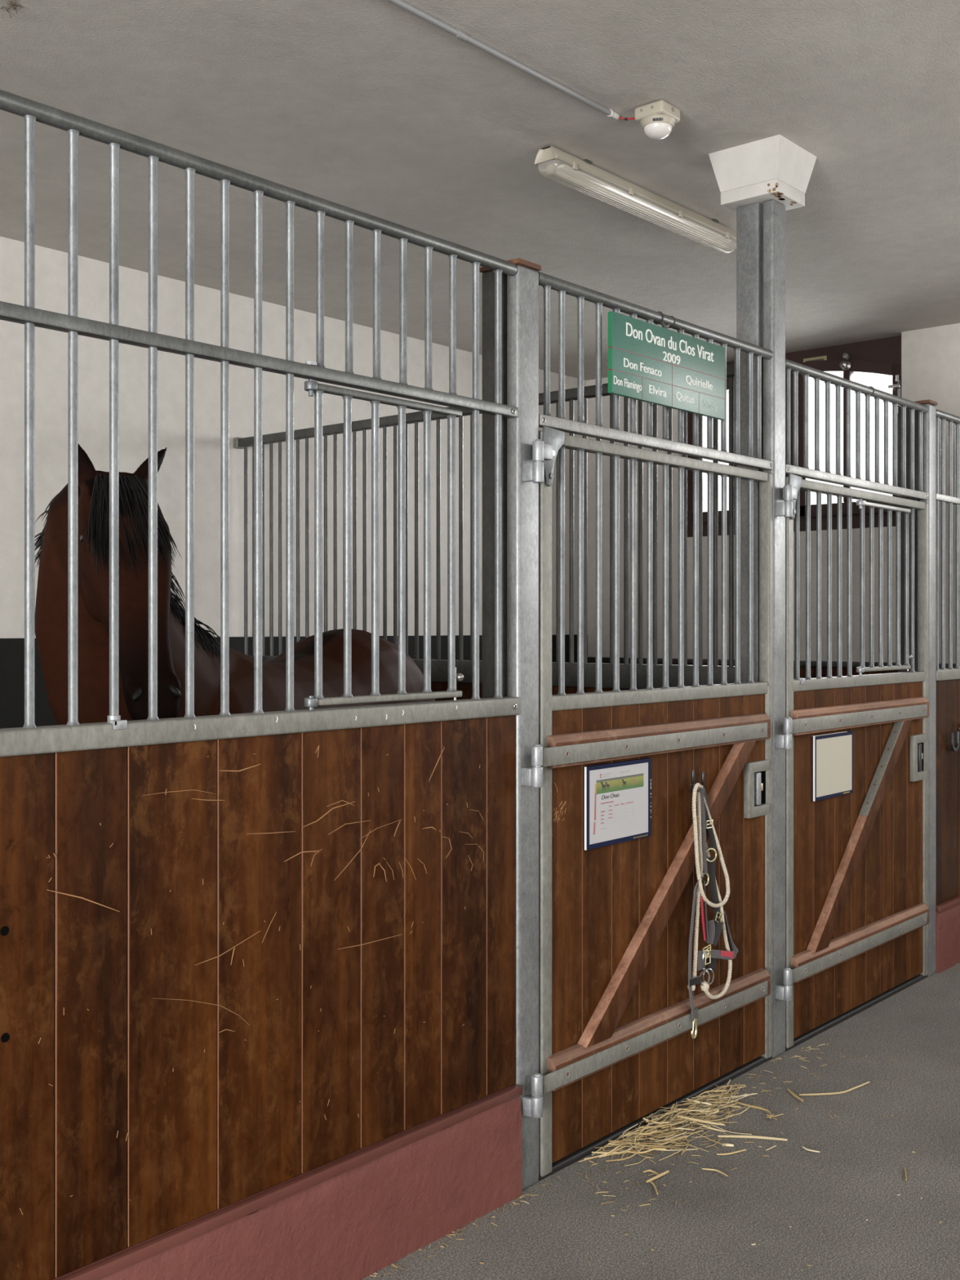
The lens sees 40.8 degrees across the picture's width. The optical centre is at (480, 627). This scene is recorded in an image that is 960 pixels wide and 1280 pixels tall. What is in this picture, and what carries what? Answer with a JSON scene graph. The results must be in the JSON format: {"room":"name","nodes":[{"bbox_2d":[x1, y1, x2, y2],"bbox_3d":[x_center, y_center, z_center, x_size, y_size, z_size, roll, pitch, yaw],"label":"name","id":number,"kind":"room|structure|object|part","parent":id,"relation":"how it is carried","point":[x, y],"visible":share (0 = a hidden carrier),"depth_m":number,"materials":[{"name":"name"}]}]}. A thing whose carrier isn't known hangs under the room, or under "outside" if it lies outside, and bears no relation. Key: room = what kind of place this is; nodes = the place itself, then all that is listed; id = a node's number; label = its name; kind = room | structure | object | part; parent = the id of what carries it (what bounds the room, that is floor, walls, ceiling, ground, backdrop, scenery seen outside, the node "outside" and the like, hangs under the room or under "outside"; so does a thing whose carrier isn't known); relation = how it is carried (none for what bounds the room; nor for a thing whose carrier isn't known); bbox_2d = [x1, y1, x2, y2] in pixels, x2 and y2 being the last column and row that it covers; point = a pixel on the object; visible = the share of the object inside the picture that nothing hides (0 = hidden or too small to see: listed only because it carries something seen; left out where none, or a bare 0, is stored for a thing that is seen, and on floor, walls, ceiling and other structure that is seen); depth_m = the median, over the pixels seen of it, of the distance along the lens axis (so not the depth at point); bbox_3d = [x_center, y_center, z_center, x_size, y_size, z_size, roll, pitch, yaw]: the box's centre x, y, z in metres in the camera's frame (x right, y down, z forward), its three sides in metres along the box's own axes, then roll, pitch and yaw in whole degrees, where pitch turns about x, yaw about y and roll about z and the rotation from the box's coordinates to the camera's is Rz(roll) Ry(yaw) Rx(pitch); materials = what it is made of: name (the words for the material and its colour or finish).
{"room":"farm building","nodes":[
{"label":"farm building","id":0,"kind":"room"},
{"bbox_2d":[0,236,586,638],"bbox_3d":[-3.249,-0.085,4.234,0.160,3.170,12.580,0,0,41],"label":"wall","id":1,"kind":"structure","parent":0,"point":[51,264],"depth_m":6.44,"materials":[{"name":"white paint"}]},
{"bbox_2d":[233,435,253,657],"bbox_3d":[-1.150,-0.400,6.412,0.152,1.092,0.059,0,0,41],"label":"grille","id":2,"kind":"object","parent":1,"relation":"in","point":[238,442],"depth_m":6.42,"materials":[{"name":"metal"}]},
{"bbox_2d":[262,431,285,662],"bbox_3d":[-0.977,-0.388,6.263,0.169,1.104,0.059,0,0,41],"label":"grille","id":3,"kind":"object","parent":1,"relation":"in","point":[271,438],"depth_m":6.29,"materials":[{"name":"metal"}]},
{"bbox_2d":[0,634,587,728],"bbox_3d":[-3.217,0.772,4.139,0.012,1.455,12.080,0,0,41],"label":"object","id":4,"kind":"structure","parent":1,"relation":"attached to","point":[11,650],"depth_m":5.64,"materials":[{"name":"black rubber"}]},
{"bbox_2d":[293,426,314,642],"bbox_3d":[-0.812,-0.436,6.121,0.138,1.007,0.059,0,0,41],"label":"grille","id":5,"kind":"object","parent":1,"relation":"in","point":[304,433],"depth_m":6.13,"materials":[{"name":"metal"}]},
{"bbox_2d":[322,422,343,631],"bbox_3d":[-0.660,-0.462,5.990,0.138,0.957,0.059,0,0,41],"label":"grille","id":6,"kind":"object","parent":1,"relation":"in","point":[335,429],"depth_m":6.00,"materials":[{"name":"metal"}]},
{"bbox_2d":[351,418,371,631],"bbox_3d":[-0.517,-0.464,5.867,0.122,0.952,0.059,0,0,41],"label":"grille","id":7,"kind":"object","parent":1,"relation":"in","point":[363,425],"depth_m":5.87,"materials":[{"name":"metal"}]},
{"bbox_2d":[405,411,423,675],"bbox_3d":[-0.266,-0.368,5.651,0.103,1.143,0.059,0,0,41],"label":"grille","id":8,"kind":"object","parent":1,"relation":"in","point":[416,417],"depth_m":5.66,"materials":[{"name":"metal"}]},
{"bbox_2d":[431,413,448,691],"bbox_3d":[-0.154,-0.325,5.555,0.095,1.195,0.059,0,0,41],"label":"grille","id":9,"kind":"object","parent":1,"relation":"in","point":[439,674],"depth_m":5.57,"materials":[{"name":"metal"}]},
{"bbox_2d":[435,406,472,701],"bbox_3d":[-0.093,-0.313,5.502,0.209,1.253,0.059,0,0,41],"label":"grille","id":10,"kind":"object","parent":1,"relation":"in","point":[464,667],"depth_m":5.47,"materials":[{"name":"metal"}]},
{"bbox_3d":[-0.133,0.185,5.540,2.820,0.094,0.054,0,0,41],"label":"sill rail","id":11,"kind":"part","parent":10,"relation":"part of","materials":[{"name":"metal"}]},
{"bbox_2d":[378,414,398,645],"bbox_3d":[-0.387,-0.431,5.755,0.117,1.017,0.059,0,0,41],"label":"grille","id":12,"kind":"object","parent":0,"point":[384,422],"depth_m":5.75,"materials":[{"name":"metal"}]},
{"bbox_2d":[0,0,959,380],"bbox_3d":[-0.312,-1.740,1.706,7.990,0.140,12.580,0,0,41],"label":"ceiling","id":13,"kind":"structure","parent":0,"point":[374,108],"depth_m":4.41,"materials":[{"name":"paint"}]},
{"bbox_2d":[0,0,22,17],"bbox_3d":[-1.254,-1.662,3.463,0.087,0.016,0.046,0,0,41],"label":"cobweb","id":14,"kind":"object","parent":13,"relation":"attached to","point":[13,3],"visible":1,"depth_m":3.46,"materials":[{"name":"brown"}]},
{"bbox_2d":[386,0,635,119],"bbox_3d":[-1.047,-1.655,2.410,0.087,0.029,4.688,0,0,41],"label":"conduit pipe","id":15,"kind":"object","parent":13,"relation":"attached to","point":[458,33],"visible":1,"depth_m":3.74,"materials":[{"name":"grey plastic"}]},
{"bbox_2d":[534,146,736,251],"bbox_3d":[0.641,-1.620,4.946,0.108,0.100,1.265,0,0,41],"label":"ceiling lamp","id":16,"kind":"object","parent":13,"relation":"attached to","point":[559,163],"visible":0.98,"depth_m":4.83,"materials":[{"name":"beige plastic"}]},
{"bbox_2d":[634,99,679,139],"bbox_3d":[0.570,-1.617,4.141,0.114,0.098,0.113,0,0,41],"label":"detector","id":17,"kind":"object","parent":13,"relation":"attached to","point":[657,119],"visible":1,"depth_m":4.11,"materials":[{"name":"beige plastic"}]},
{"bbox_2d":[361,962,959,1279],"bbox_3d":[0.242,1.560,2.351,7.990,0.120,14.280,0,0,41],"label":"floor","id":18,"kind":"structure","parent":0,"point":[857,1174],"depth_m":3.46,"materials":[{"name":"concrete"}]},
{"bbox_2d":[35,443,435,724],"bbox_3d":[-0.666,0.537,4.297,0.635,2.043,2.559,0,0,17],"label":"horse","id":19,"kind":"object","parent":18,"relation":"on","point":[93,485],"visible":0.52,"depth_m":3.36},
{"bbox_2d":[99,1096,522,1279],"bbox_3d":[-0.700,1.364,2.521,0.069,0.272,2.410,0,0,41],"label":"plinth","id":20,"kind":"structure","parent":18,"relation":"on","point":[356,1223],"depth_m":3.00,"materials":[{"name":"red paint"}]},
{"bbox_2d":[53,1084,522,1279],"bbox_3d":[-0.697,1.222,2.519,0.065,0.024,2.410,0,0,41],"label":"trim","id":21,"kind":"structure","parent":20,"relation":"on","point":[129,1256],"depth_m":2.78,"materials":[{"name":"red paint"}]},
{"bbox_2d":[0,89,519,1279],"bbox_3d":[-0.681,0.121,2.541,0.054,2.177,2.364,0,0,41],"label":"barrier","id":22,"kind":"object","parent":21,"relation":"on","point":[242,956],"visible":1,"depth_m":2.70,"materials":[{"name":"wood"}]},
{"bbox_3d":[-0.687,0.720,2.545,0.039,0.979,2.362,0,0,41],"label":"board panel","id":23,"kind":"part","parent":22,"relation":"part of","materials":[{"name":"brown wood"}]},
{"bbox_3d":[-0.681,-0.951,2.537,0.034,0.034,2.358,0,0,41],"label":"rail","id":24,"kind":"part","parent":22,"relation":"part of","materials":[{"name":"grey metal"}]},
{"bbox_3d":[-0.680,-0.571,2.537,0.031,0.027,2.360,0,0,41],"label":"rail","id":25,"kind":"part","parent":22,"relation":"part of","materials":[{"name":"grey metal"}]},
{"bbox_3d":[-0.682,0.207,2.542,0.051,0.048,2.364,0,0,41],"label":"sill rail","id":26,"kind":"part","parent":22,"relation":"part of","materials":[{"name":"metal"}]},
{"bbox_3d":[-0.210,0.166,3.074,0.022,0.016,0.487,0,0,41],"label":"rail","id":27,"kind":"part","parent":22,"relation":"part of","materials":[{"name":"metal"}]},
{"bbox_2d":[479,257,544,1190],"bbox_3d":[0.099,0.260,3.485,0.184,2.480,0.098,0,0,41],"label":"post","id":28,"kind":"object","parent":18,"relation":"on","point":[521,477],"visible":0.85,"depth_m":3.45,"materials":[{"name":"metal"}]},
{"bbox_2d":[531,426,773,1177],"bbox_3d":[0.566,0.472,3.963,0.088,2.036,1.382,0,0,40],"label":"gate","id":29,"kind":"object","parent":28,"relation":"attached to","point":[616,1046],"visible":0.99,"depth_m":3.90,"materials":[{"name":"wood"}]},
{"bbox_3d":[0.169,-0.473,3.467,0.030,0.042,0.054,0,0,41],"label":"hinge arm","id":30,"kind":"part","parent":29,"relation":"part of","materials":[{"name":"metal"}]},
{"bbox_2d":[551,451,558,694],"bbox_3d":[0.317,-0.217,5.149,0.028,0.962,0.059,0,0,41],"label":"bar","id":31,"kind":"object","parent":29,"relation":"attached to","point":[554,664],"depth_m":5.15,"materials":[{"name":"metal"}]},
{"bbox_3d":[-0.126,0.866,5.534,2.798,1.268,0.034,0,0,41],"label":"board panel","id":32,"kind":"part","parent":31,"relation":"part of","materials":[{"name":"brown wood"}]},
{"bbox_2d":[583,451,595,693],"bbox_3d":[0.446,-0.217,5.039,0.055,0.938,0.059,0,0,41],"label":"bar","id":33,"kind":"object","parent":29,"relation":"attached to","point":[589,668],"depth_m":5.06,"materials":[{"name":"metal"}]},
{"bbox_2d":[582,757,651,850],"bbox_3d":[0.403,0.509,3.770,0.013,0.235,0.331,0,0,41],"label":"frame","id":34,"kind":"object","parent":29,"relation":"attached to","point":[616,796],"visible":1,"depth_m":3.75,"materials":[{"name":"blue"}]},
{"bbox_2d":[600,782,605,791],"bbox_3d":[0.353,0.455,3.702,0.001,0.027,0.026,0,0,41],"label":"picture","id":35,"kind":"object","parent":34,"relation":"attached to","point":[602,784],"depth_m":3.70,"materials":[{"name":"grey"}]},
{"bbox_2d":[600,770,629,829],"bbox_3d":[0.394,0.498,3.749,0.001,0.157,0.150,0,0,41],"label":"print","id":36,"kind":"object","parent":34,"relation":"attached to","point":[615,784],"depth_m":3.75,"materials":[{"name":"grey paper"}]},
{"bbox_2d":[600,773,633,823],"bbox_3d":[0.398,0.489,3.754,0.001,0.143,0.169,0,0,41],"label":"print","id":37,"kind":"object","parent":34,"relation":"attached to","point":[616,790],"depth_m":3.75,"materials":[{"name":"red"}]},
{"bbox_2d":[596,773,643,794],"bbox_3d":[0.410,0.454,3.768,0.001,0.040,0.241,0,0,41],"label":"photograph","id":38,"kind":"object","parent":34,"relation":"on","point":[606,783],"depth_m":3.77},
{"bbox_3d":[0.576,0.849,4.004,0.028,1.243,1.222,0,0,41],"label":"board panel","id":39,"kind":"part","parent":29,"relation":"part of","materials":[{"name":"brown wood"}]},
{"bbox_2d":[684,469,693,686],"bbox_3d":[0.782,-0.183,4.749,0.035,0.793,0.059,0,0,41],"label":"bar","id":40,"kind":"object","parent":29,"relation":"in","point":[688,669],"depth_m":4.77,"materials":[{"name":"metal"}]},
{"bbox_2d":[698,471,707,685],"bbox_3d":[0.829,-0.179,4.709,0.034,0.775,0.059,0,0,41],"label":"bar","id":41,"kind":"object","parent":29,"relation":"in","point":[703,669],"depth_m":4.72,"materials":[{"name":"metal"}]},
{"bbox_2d":[687,782,732,999],"bbox_3d":[0.734,0.835,4.108,0.043,0.702,0.255,0,0,40],"label":"lead rope","id":42,"kind":"object","parent":29,"relation":"hanging from","point":[704,986],"visible":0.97,"depth_m":4.05,"materials":[{"name":"white fabric"}]},
{"bbox_2d":[688,782,738,1039],"bbox_3d":[0.729,0.882,4.103,0.047,0.793,0.301,0,0,41],"label":"halter","id":43,"kind":"object","parent":29,"relation":"hanging from","point":[712,929],"visible":0.98,"depth_m":4.08,"materials":[{"name":"grey fabric"}]},
{"bbox_3d":[0.702,0.910,4.054,0.011,0.142,0.046,0,0,23],"label":"red trim","id":44,"kind":"part","parent":43,"relation":"part of","materials":[{"name":"red"}]},
{"bbox_3d":[0.794,1.054,4.158,0.003,0.041,0.078,0,0,43],"label":"red trim","id":45,"kind":"part","parent":43,"relation":"part of","materials":[{"name":"red"}]},
{"bbox_2d":[712,474,721,684],"bbox_3d":[0.873,-0.174,4.672,0.033,0.757,0.059,0,0,41],"label":"bar","id":46,"kind":"object","parent":29,"relation":"in","point":[717,670],"depth_m":4.68,"materials":[{"name":"metal"}]},
{"bbox_2d":[726,477,734,683],"bbox_3d":[0.914,-0.169,4.636,0.030,0.733,0.059,0,0,41],"label":"bar","id":47,"kind":"object","parent":29,"relation":"in","point":[731,668],"depth_m":4.64,"materials":[{"name":"metal"}]},
{"bbox_3d":[0.940,0.547,4.394,0.026,0.186,0.140,0,0,41],"label":"lock plate","id":48,"kind":"part","parent":29,"relation":"part of","materials":[{"name":"metal"}]},
{"bbox_3d":[0.946,0.547,4.398,0.014,0.109,0.026,0,0,41],"label":"lever","id":49,"kind":"part","parent":29,"relation":"part of","materials":[{"name":"metal"}]},
{"bbox_2d":[564,387,577,420],"bbox_3d":[0.377,-0.878,5.098,0.056,0.124,0.059,0,0,41],"label":"bar","id":50,"kind":"object","parent":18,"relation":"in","point":[571,394],"depth_m":5.10,"materials":[{"name":"metal"}]},
{"bbox_3d":[-0.131,-0.923,5.539,2.815,0.042,0.042,0,0,41],"label":"rail","id":51,"kind":"part","parent":50,"relation":"part of","materials":[{"name":"metal"}]},
{"bbox_2d":[564,448,577,693],"bbox_3d":[0.377,-0.222,5.098,0.056,0.961,0.059,0,0,41],"label":"bar","id":52,"kind":"object","parent":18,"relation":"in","point":[571,668],"depth_m":5.11,"materials":[{"name":"metal"}]},
{"bbox_2d":[583,385,595,423],"bbox_3d":[0.446,-0.868,5.039,0.055,0.144,0.059,0,0,41],"label":"bar","id":53,"kind":"object","parent":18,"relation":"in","point":[589,392],"depth_m":5.04,"materials":[{"name":"metal"}]},
{"bbox_2d":[601,456,613,691],"bbox_3d":[0.508,-0.206,4.985,0.050,0.900,0.059,0,0,41],"label":"bar","id":54,"kind":"object","parent":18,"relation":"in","point":[606,668],"depth_m":4.98,"materials":[{"name":"metal"}]},
{"bbox_2d":[619,458,630,690],"bbox_3d":[0.570,-0.202,4.932,0.045,0.879,0.059,0,0,41],"label":"bar","id":55,"kind":"object","parent":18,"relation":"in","point":[624,668],"depth_m":4.94,"materials":[{"name":"metal"}]},
{"bbox_2d":[624,1157,651,1166],"bbox_3d":[0.444,1.495,3.617,0.097,0.006,0.014,0,0,-36],"label":"stalk","id":56,"kind":"object","parent":18,"relation":"on","point":[645,1157],"visible":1,"depth_m":3.61,"materials":[{"name":"beige plant"}]},
{"bbox_2d":[636,461,646,689],"bbox_3d":[0.627,-0.197,4.883,0.040,0.859,0.059,0,0,41],"label":"bar","id":57,"kind":"object","parent":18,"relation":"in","point":[641,668],"depth_m":4.89,"materials":[{"name":"metal"}]},
{"bbox_2d":[622,1147,666,1153],"bbox_3d":[0.471,1.495,3.691,0.127,0.007,0.025,0,0,-6],"label":"stalk","id":58,"kind":"object","parent":18,"relation":"on","point":[654,1148],"visible":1,"depth_m":3.69,"materials":[{"name":"beige plant"}]},
{"bbox_2d":[642,1169,658,1174],"bbox_3d":[0.473,1.496,3.549,0.048,0.006,0.019,0,0,26],"label":"stalk","id":59,"kind":"object","parent":18,"relation":"on","point":[646,1171],"visible":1,"depth_m":3.55,"materials":[{"name":"beige plant"}]},
{"bbox_2d":[650,1181,657,1194],"bbox_3d":[0.466,1.496,3.456,0.010,0.006,0.091,0,0,-7],"label":"stalk","id":60,"kind":"object","parent":18,"relation":"on","point":[651,1182],"visible":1,"depth_m":3.45,"materials":[{"name":"beige plant"}]},
{"bbox_2d":[538,1056,772,1180],"bbox_3d":[0.568,1.490,4.012,0.056,0.020,1.313,0,0,41],"label":"trim","id":61,"kind":"structure","parent":18,"relation":"on","point":[587,1150],"depth_m":3.90,"materials":[{"name":"grey metal"}]},
{"bbox_2d":[646,1169,669,1182],"bbox_3d":[0.484,1.492,3.512,0.096,0.007,0.006,0,0,-44],"label":"stalk","id":62,"kind":"object","parent":18,"relation":"on","point":[668,1171],"visible":1,"depth_m":3.51,"materials":[{"name":"beige plant"}]},
{"bbox_2d":[653,463,662,688],"bbox_3d":[0.682,-0.194,4.835,0.039,0.836,0.059,0,0,41],"label":"bar","id":63,"kind":"object","parent":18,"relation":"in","point":[657,668],"depth_m":4.85,"materials":[{"name":"metal"}]},
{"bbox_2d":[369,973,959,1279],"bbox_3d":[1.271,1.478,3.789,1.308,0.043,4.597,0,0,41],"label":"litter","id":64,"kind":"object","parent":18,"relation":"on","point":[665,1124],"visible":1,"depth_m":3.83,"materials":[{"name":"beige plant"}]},
{"bbox_2d":[686,1097,711,1105],"bbox_3d":[0.681,1.477,4.024,0.086,0.007,0.010,0,0,37],"label":"stalk","id":65,"kind":"object","parent":64,"relation":"on","point":[695,1101],"visible":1,"depth_m":4.02,"materials":[{"name":"beige plant"}]},
{"bbox_2d":[676,1115,724,1125],"bbox_3d":[0.661,1.477,3.871,0.149,0.007,0.010,0,0,30],"label":"stalk","id":66,"kind":"object","parent":64,"relation":"on","point":[682,1117],"visible":1,"depth_m":3.87,"materials":[{"name":"beige plant"}]},
{"bbox_2d":[668,466,678,687],"bbox_3d":[0.733,-0.188,4.791,0.039,0.813,0.059,0,0,41],"label":"bar","id":67,"kind":"object","parent":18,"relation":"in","point":[673,668],"depth_m":4.81,"materials":[{"name":"metal"}]},
{"bbox_2d":[702,1168,728,1176],"bbox_3d":[0.649,1.496,3.553,0.081,0.006,0.019,0,0,41],"label":"stalk","id":68,"kind":"object","parent":18,"relation":"on","point":[702,1168],"visible":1,"depth_m":3.56,"materials":[{"name":"beige plant"}]},
{"bbox_2d":[723,1143,733,1146],"bbox_3d":[0.717,1.496,3.737,0.033,0.008,0.004,0,0,17],"label":"stalk","id":69,"kind":"object","parent":18,"relation":"on","point":[726,1144],"visible":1,"depth_m":3.73,"materials":[{"name":"beige plant"}]},
{"bbox_2d":[716,1149,746,1155],"bbox_3d":[0.719,1.496,3.681,0.094,0.006,0.014,0,0,-18],"label":"stalk","id":70,"kind":"object","parent":18,"relation":"on","point":[735,1152],"visible":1,"depth_m":3.67,"materials":[{"name":"beige plant"}]},
{"bbox_2d":[717,1135,787,1141],"bbox_3d":[0.799,1.496,3.790,0.200,0.007,0.016,0,0,9],"label":"stalk","id":71,"kind":"object","parent":18,"relation":"on","point":[724,1136],"visible":1,"depth_m":3.79,"materials":[{"name":"beige plant"}]},
{"bbox_2d":[725,1098,783,1119],"bbox_3d":[0.848,1.492,4.013,0.057,0.014,0.223,0,0,-36],"label":"stalk","id":72,"kind":"object","parent":18,"relation":"on","point":[771,1116],"visible":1,"depth_m":4.02,"materials":[{"name":"beige plant"}]},
{"bbox_2d":[736,199,792,1057],"bbox_3d":[1.014,0.003,4.558,0.196,2.995,0.095,0,0,41],"label":"post","id":73,"kind":"object","parent":18,"relation":"on","point":[760,228],"visible":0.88,"depth_m":4.53,"materials":[{"name":"metal"}]},
{"bbox_2d":[537,271,773,470],"bbox_3d":[0.580,-0.758,4.001,0.036,0.419,1.312,0,0,41],"label":"grille","id":74,"kind":"object","parent":73,"relation":"attached to","point":[579,427],"visible":0.85,"depth_m":3.88,"materials":[{"name":"silver metal"}]},
{"bbox_3d":[0.579,-0.951,4.002,0.034,0.034,1.312,0,0,41],"label":"rail","id":75,"kind":"part","parent":74,"relation":"part of","materials":[{"name":"grey metal"}]},
{"bbox_3d":[0.580,-0.564,4.001,0.031,0.030,1.310,0,0,41],"label":"rail","id":76,"kind":"part","parent":74,"relation":"part of","materials":[{"name":"grey metal"}]},
{"bbox_2d":[607,311,724,420],"bbox_3d":[0.560,-0.822,3.959,0.068,0.298,0.636,0,0,41],"label":"board","id":77,"kind":"object","parent":74,"relation":"hanging from","point":[648,362],"visible":0.99,"depth_m":3.91,"materials":[{"name":"green"}]},
{"bbox_2d":[726,364,734,453],"bbox_3d":[0.914,-0.782,4.636,0.030,0.315,0.059,0,0,41],"label":"bar","id":78,"kind":"object","parent":74,"relation":"attached to","point":[730,368],"depth_m":4.64,"materials":[{"name":"metal"}]},
{"bbox_2d":[708,134,817,212],"bbox_3d":[1.000,-1.582,4.566,0.276,0.177,0.277,0,0,41],"label":"column capital","id":79,"kind":"object","parent":73,"relation":"on","point":[775,167],"visible":0.96,"depth_m":4.49,"materials":[{"name":"white paint"}]},
{"bbox_2d":[782,473,928,1048],"bbox_3d":[1.480,0.472,5.025,0.088,2.036,1.362,0,0,40],"label":"gate","id":80,"kind":"object","parent":73,"relation":"attached to","point":[857,862],"visible":0.98,"depth_m":5.00,"materials":[{"name":"wood"}]},
{"bbox_3d":[1.089,-0.473,4.537,0.030,0.042,0.054,0,0,41],"label":"hinge arm","id":81,"kind":"part","parent":80,"relation":"part of","materials":[{"name":"metal"}]},
{"bbox_2d":[811,730,853,801],"bbox_3d":[1.322,0.514,4.838,0.013,0.238,0.321,0,0,41],"label":"frame","id":82,"kind":"object","parent":80,"relation":"attached to","point":[832,753],"visible":1,"depth_m":4.82,"materials":[{"name":"blue"}]},
{"bbox_3d":[1.489,0.849,5.064,0.028,1.243,1.196,0,0,41],"label":"board panel","id":83,"kind":"part","parent":80,"relation":"part of","materials":[{"name":"brown wood"}]},
{"bbox_3d":[1.643,0.164,5.228,0.022,0.016,0.455,0,0,41],"label":"rail","id":84,"kind":"part","parent":80,"relation":"part of","materials":[{"name":"metal"}]},
{"bbox_3d":[1.847,0.546,5.449,0.026,0.192,0.134,0,0,41],"label":"lock plate","id":85,"kind":"part","parent":80,"relation":"part of","materials":[{"name":"metal"}]},
{"bbox_3d":[1.855,0.546,5.455,0.014,0.115,0.026,0,0,41],"label":"lever","id":86,"kind":"part","parent":80,"relation":"part of","materials":[{"name":"grey metal"}]},
{"bbox_2d":[785,359,928,500],"bbox_3d":[1.492,-0.754,5.064,0.041,0.410,1.294,0,0,41],"label":"grille","id":87,"kind":"object","parent":73,"relation":"attached to","point":[796,368],"visible":0.98,"depth_m":4.98,"materials":[{"name":"silver metal"}]},
{"bbox_3d":[1.492,-0.938,5.064,0.034,0.034,1.294,0,0,41],"label":"rail","id":88,"kind":"part","parent":87,"relation":"part of","materials":[{"name":"grey metal"}]},
{"bbox_3d":[1.494,-0.564,5.063,0.031,0.030,1.292,0,0,41],"label":"rail","id":89,"kind":"part","parent":87,"relation":"part of","materials":[{"name":"grey metal"}]},
{"bbox_2d":[786,1088,803,1102],"bbox_3d":[1.008,1.496,4.135,0.009,0.008,0.111,0,0,-11],"label":"stalk","id":90,"kind":"object","parent":18,"relation":"on","point":[788,1089],"visible":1,"depth_m":4.13,"materials":[{"name":"beige plant"}]},
{"bbox_2d":[802,1146,820,1152],"bbox_3d":[0.947,1.496,3.701,0.012,0.005,0.058,0,0,-43],"label":"stalk","id":91,"kind":"object","parent":18,"relation":"on","point":[802,1146],"visible":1,"depth_m":3.69,"materials":[{"name":"beige plant"}]},
{"bbox_2d":[799,1081,870,1095],"bbox_3d":[1.159,1.495,4.174,0.281,0.008,0.044,0,0,-23],"label":"stalk","id":92,"kind":"object","parent":18,"relation":"on","point":[867,1082],"visible":1,"depth_m":4.15,"materials":[{"name":"beige plant"}]},
{"bbox_2d":[785,973,927,1051],"bbox_3d":[1.481,1.490,5.074,0.056,0.020,1.294,0,0,41],"label":"trim","id":93,"kind":"structure","parent":18,"relation":"on","point":[863,1006],"depth_m":5.00,"materials":[{"name":"grey metal"}]},
{"bbox_2d":[903,1167,906,1180],"bbox_3d":[1.166,1.496,3.540,0.005,0.006,0.084,0,0,15],"label":"stalk","id":94,"kind":"object","parent":18,"relation":"on","point":[904,1170],"visible":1,"depth_m":3.54,"materials":[{"name":"beige plant"}]},
{"bbox_2d":[897,399,937,976],"bbox_3d":[1.902,0.260,5.621,0.146,2.480,0.090,0,0,41],"label":"post","id":95,"kind":"object","parent":18,"relation":"on","point":[929,419],"visible":0.44,"depth_m":5.58,"materials":[{"name":"metal"}]},
{"bbox_2d":[586,323,959,663],"bbox_3d":[3.666,-0.085,6.330,7.590,3.170,0.220,0,0,41],"label":"wall","id":96,"kind":"structure","parent":0,"point":[931,356],"depth_m":7.65,"materials":[{"name":"white paint"}]},
{"bbox_2d":[687,352,790,537],"bbox_3d":[1.612,-1.124,8.084,0.732,1.092,0.090,0,0,41],"label":"window","id":97,"kind":"structure","parent":96,"relation":"in","point":[690,415],"depth_m":8.26,"materials":[{"name":"brown paint"}]},
{"bbox_3d":[1.614,-1.128,8.063,0.642,0.934,0.060,0,0,41],"label":"sash","id":98,"kind":"part","parent":97,"relation":"part of","materials":[{"name":"white paint"}]},
{"bbox_2d":[586,662,897,679],"bbox_3d":[1.820,0.864,7.754,2.922,1.272,0.030,0,0,41],"label":"trim","id":99,"kind":"structure","parent":96,"relation":"attached to","point":[802,668],"depth_m":7.56,"materials":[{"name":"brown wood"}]},
{"bbox_2d":[586,657,955,669],"bbox_3d":[1.819,0.212,7.745,2.917,0.032,0.045,0,0,41],"label":"trim","id":100,"kind":"structure","parent":96,"relation":"attached to","point":[660,660],"depth_m":7.64,"materials":[{"name":"metal"}]},
{"bbox_2d":[790,335,901,531],"bbox_3d":[2.148,-1.124,7.585,0.732,1.092,0.148,0,0,41],"label":"door","id":101,"kind":"structure","parent":96,"relation":"in","point":[879,356],"depth_m":7.59,"materials":[{"name":"brown paint"}]},
{"bbox_2d":[936,895,959,912],"bbox_3d":[2.471,1.222,6.202,0.065,0.024,1.534,0,0,41],"label":"trim","id":102,"kind":"structure","parent":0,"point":[953,902],"depth_m":5.68,"materials":[{"name":"red paint"}]},
{"bbox_2d":[936,408,959,905],"bbox_3d":[2.457,0.127,6.181,0.064,2.164,1.484,0,0,41],"label":"barrier","id":103,"kind":"object","parent":102,"relation":"on","point":[948,680],"visible":0.88,"depth_m":5.73,"materials":[{"name":"metal"}]},
{"bbox_2d":[935,903,959,973],"bbox_3d":[2.469,1.364,6.204,0.070,0.272,1.534,0,0,41],"label":"baseboard","id":104,"kind":"structure","parent":103,"relation":"attached to","point":[948,921],"depth_m":5.68,"materials":[{"name":"red paint"}]},
{"bbox_3d":[2.455,-0.938,6.183,0.034,0.034,1.484,0,0,41],"label":"rail","id":105,"kind":"part","parent":103,"relation":"part of","materials":[{"name":"grey metal"}]},
{"bbox_3d":[2.452,0.207,6.185,0.051,0.048,1.484,0,0,41],"label":"sill rail","id":106,"kind":"part","parent":103,"relation":"part of","materials":[{"name":"metal"}]},
{"bbox_3d":[2.456,-0.571,6.182,0.031,0.027,1.484,0,0,41],"label":"rail","id":107,"kind":"part","parent":103,"relation":"part of","materials":[{"name":"grey metal"}]},
{"bbox_3d":[2.447,0.720,6.189,0.038,0.979,1.484,0,0,41],"label":"board panel","id":108,"kind":"part","parent":103,"relation":"part of","materials":[{"name":"brown wood"}]}
]}

